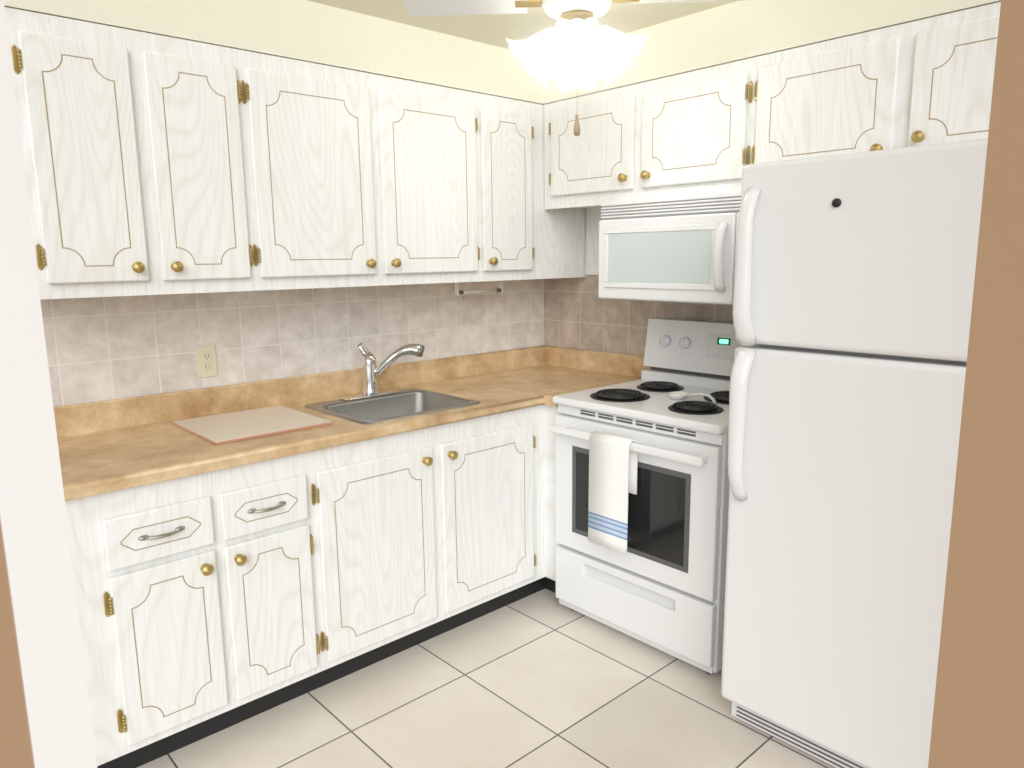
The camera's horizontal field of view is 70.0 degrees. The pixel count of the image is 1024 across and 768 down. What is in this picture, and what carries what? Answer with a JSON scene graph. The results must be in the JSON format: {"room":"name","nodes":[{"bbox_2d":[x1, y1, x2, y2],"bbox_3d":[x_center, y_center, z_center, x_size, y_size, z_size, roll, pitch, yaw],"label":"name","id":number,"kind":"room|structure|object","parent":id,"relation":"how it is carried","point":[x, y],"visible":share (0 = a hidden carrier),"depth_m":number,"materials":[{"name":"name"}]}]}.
{"room":"kitchen","nodes":[
{"label":"kitchen","id":0,"kind":"room"},
{"bbox_2d":[0,524,33,767],"bbox_3d":[-1.959,0.141,1.110,1.883,2.340,0.145,-10,13,-42],"label":"wall","id":1,"kind":"structure","parent":0,"point":[15,748],"depth_m":1.79,"materials":[{"name":"beige paint"}]},
{"bbox_2d":[0,0,96,767],"bbox_3d":[-1.399,-0.016,1.979,0.133,2.340,0.700,-10,13,-42],"label":"wall","id":2,"kind":"structure","parent":0,"point":[36,541],"depth_m":1.77,"materials":[{"name":"white paint"}]},
{"bbox_2d":[137,589,835,767],"bbox_3d":[0.052,1.351,1.075,4.900,0.080,4.900,-10,13,-42],"label":"floor","id":3,"kind":"structure","parent":0,"point":[544,678],"depth_m":2.40,"materials":[{"name":"tile"}]},
{"bbox_2d":[65,405,559,767],"bbox_3d":[-0.456,0.552,2.930,2.365,0.871,0.700,-10,13,-42],"label":"base cabinet","id":4,"kind":"object","parent":3,"relation":"on","point":[210,603],"visible":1,"depth_m":2.34,"materials":[{"name":"white wood"}]},
{"bbox_2d":[53,345,650,500],"bbox_3d":[-0.462,0.051,2.844,2.366,0.140,0.705,-10,13,-42],"label":"countertop","id":5,"kind":"structure","parent":4,"relation":"on","point":[106,446],"depth_m":2.63,"materials":[{"name":"laminate"}]},
{"bbox_2d":[171,405,331,443],"bbox_3d":[-0.905,0.134,2.541,0.400,0.009,0.405,-10,13,-42],"label":"cutting board","id":6,"kind":"object","parent":5,"relation":"on","point":[237,426],"depth_m":2.50,"materials":[{"name":"beige plastic"}]},
{"bbox_2d":[340,342,424,400],"bbox_3d":[-0.518,-0.057,2.961,0.309,0.223,0.192,-10,13,-42],"label":"faucet","id":7,"kind":"object","parent":5,"relation":"on","point":[370,392],"depth_m":2.97,"materials":[{"name":"silver metal"}]},
{"bbox_2d":[305,342,480,423],"bbox_3d":[-0.464,0.046,2.845,0.532,0.388,0.467,-10,13,-42],"label":"sink","id":8,"kind":"object","parent":5,"relation":"in","point":[371,404],"visible":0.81,"depth_m":2.97,"materials":[{"name":"silver metal"}]},
{"bbox_2d":[550,318,741,673],"bbox_3d":[0.647,0.377,2.916,0.710,1.195,0.768,-10,13,-42],"label":"stove","id":9,"kind":"object","parent":3,"relation":"on","point":[660,585],"visible":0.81,"depth_m":2.70,"materials":[{"name":"white metal"}]},
{"bbox_2d":[588,431,637,554],"bbox_3d":[0.371,0.397,2.707,0.057,0.424,0.185,-10,13,-42],"label":"dish towel","id":10,"kind":"object","parent":9,"relation":"hanging from","point":[613,464],"visible":0.94,"depth_m":2.68,"materials":[{"name":"fabric"}]},
{"bbox_2d":[668,391,715,402],"bbox_3d":[0.689,0.046,2.791,0.088,0.034,0.201,-10,13,-42],"label":"spoon rest","id":11,"kind":"object","parent":9,"relation":"on","point":[678,395],"visible":1,"depth_m":2.81,"materials":[{"name":"white ceramic"}]},
{"bbox_2d":[721,138,987,767],"bbox_3d":[1.165,0.232,2.138,0.848,1.734,0.760,-10,13,-42],"label":"refrigerator","id":12,"kind":"object","parent":3,"relation":"on","point":[854,277],"visible":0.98,"depth_m":1.91,"materials":[{"name":"white metal"}]},
{"bbox_2d":[307,0,734,49],"bbox_3d":[0.023,-1.033,0.660,4.900,0.080,4.900,-10,13,-42],"label":"ceiling","id":13,"kind":"structure","parent":0,"point":[497,30],"depth_m":2.70,"materials":[{"name":"beige paint"}]},
{"bbox_2d":[4,0,1000,104],"bbox_3d":[0.086,-1.130,2.015,2.382,0.194,2.390,-10,13,-42],"label":"wall","id":14,"kind":"structure","parent":13,"relation":"attached to","point":[310,31],"depth_m":2.53,"materials":[{"name":"beige paint"}]},
{"bbox_2d":[403,0,743,135],"bbox_3d":[0.212,-1.054,2.392,0.875,0.474,0.875,-10,13,-42],"label":"ceiling fan light","id":15,"kind":"object","parent":13,"relation":"hanging from","point":[577,41],"visible":1,"depth_m":2.34,"materials":[{"name":"white"}]},
{"bbox_2d":[928,0,1023,767],"bbox_3d":[1.290,0.021,1.575,1.480,2.340,0.150,-10,13,-42],"label":"wall","id":16,"kind":"structure","parent":0,"point":[978,717],"depth_m":1.11,"materials":[{"name":"beige paint"}]},
{"bbox_3d":[-0.753,-0.221,3.108,2.635,2.340,0.120,-10,13,-42],"label":"wall","id":17,"kind":"structure","parent":0,"visible":0},
{"bbox_2d":[40,279,543,406],"bbox_3d":[-0.706,-0.210,3.067,2.382,0.433,0.007,-10,13,-42],"label":"wall","id":18,"kind":"structure","parent":17,"relation":"attached to","point":[106,348],"depth_m":2.83,"materials":[{"name":"tile"}]},
{"bbox_2d":[5,7,264,298],"bbox_3d":[-1.222,-0.679,2.286,0.687,0.750,0.316,-10,13,-42],"label":"upper cabinet","id":19,"kind":"object","parent":18,"relation":"attached to","point":[155,164],"depth_m":2.17,"materials":[{"name":"white wood"}]},
{"bbox_2d":[196,345,217,377],"bbox_3d":[-1.121,-0.083,2.691,0.070,0.115,0.007,-10,13,-42],"label":"electrical outlet plate","id":20,"kind":"object","parent":18,"relation":"attached to","point":[206,362],"visible":1,"depth_m":2.69,"materials":[{"name":"beige plastic"}]},
{"bbox_2d":[249,51,488,289],"bbox_3d":[-0.604,-0.783,2.844,0.991,0.750,0.316,-10,13,-42],"label":"upper cabinet","id":21,"kind":"object","parent":18,"relation":"attached to","point":[364,179],"depth_m":2.69,"materials":[{"name":"white wood"}]},
{"bbox_2d":[485,94,536,278],"bbox_3d":[-0.126,-0.864,3.274,0.304,0.750,0.316,-10,13,-42],"label":"upper cabinet","id":22,"kind":"object","parent":18,"relation":"attached to","point":[510,124],"depth_m":3.18,"materials":[{"name":"white wood"}]},
{"bbox_2d":[455,281,502,294],"bbox_3d":[-0.147,-0.444,3.318,0.291,0.074,0.040,-10,13,-42],"label":"paper towel holder","id":23,"kind":"object","parent":22,"relation":"attached to","point":[462,292],"visible":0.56,"depth_m":3.31,"materials":[{"name":"white plastic"}]},
{"bbox_2d":[537,104,585,278],"bbox_3d":[0.129,-0.907,3.504,0.390,0.750,0.316,-10,13,-42],"label":"upper cabinet","id":24,"kind":"object","parent":18,"relation":"attached to","point":[561,233],"depth_m":3.43,"materials":[{"name":"white wood"}]},
{"bbox_3d":[1.072,-0.220,2.976,0.120,2.340,2.540,-10,13,-42],"label":"wall","id":25,"kind":"structure","parent":0,"visible":0},
{"bbox_2d":[544,275,732,355],"bbox_3d":[0.709,-0.395,3.251,0.007,0.800,1.593,-10,13,-42],"label":"wall","id":26,"kind":"structure","parent":25,"relation":"attached to","point":[579,313],"depth_m":3.57,"materials":[{"name":"tile"}]},
{"bbox_2d":[544,57,755,209],"bbox_3d":[0.596,-0.988,3.021,0.322,0.436,1.028,-10,13,-42],"label":"upper cabinet","id":27,"kind":"object","parent":26,"relation":"attached to","point":[713,130],"depth_m":2.85,"materials":[{"name":"white wood"}]},
{"bbox_2d":[598,193,740,304],"bbox_3d":[0.737,-0.518,2.854,0.442,0.390,0.760,-10,13,-42],"label":"microwave","id":28,"kind":"object","parent":27,"relation":"attached to","point":[678,250],"visible":0.65,"depth_m":2.75,"materials":[{"name":"white plastic"}]},
{"bbox_2d":[748,2,1000,163],"bbox_3d":[1.298,-0.866,2.266,0.322,0.436,1.048,-10,13,-42],"label":"upper cabinet","id":29,"kind":"object","parent":26,"relation":"attached to","point":[927,81],"depth_m":2.22,"materials":[{"name":"white wood"}]}
]}

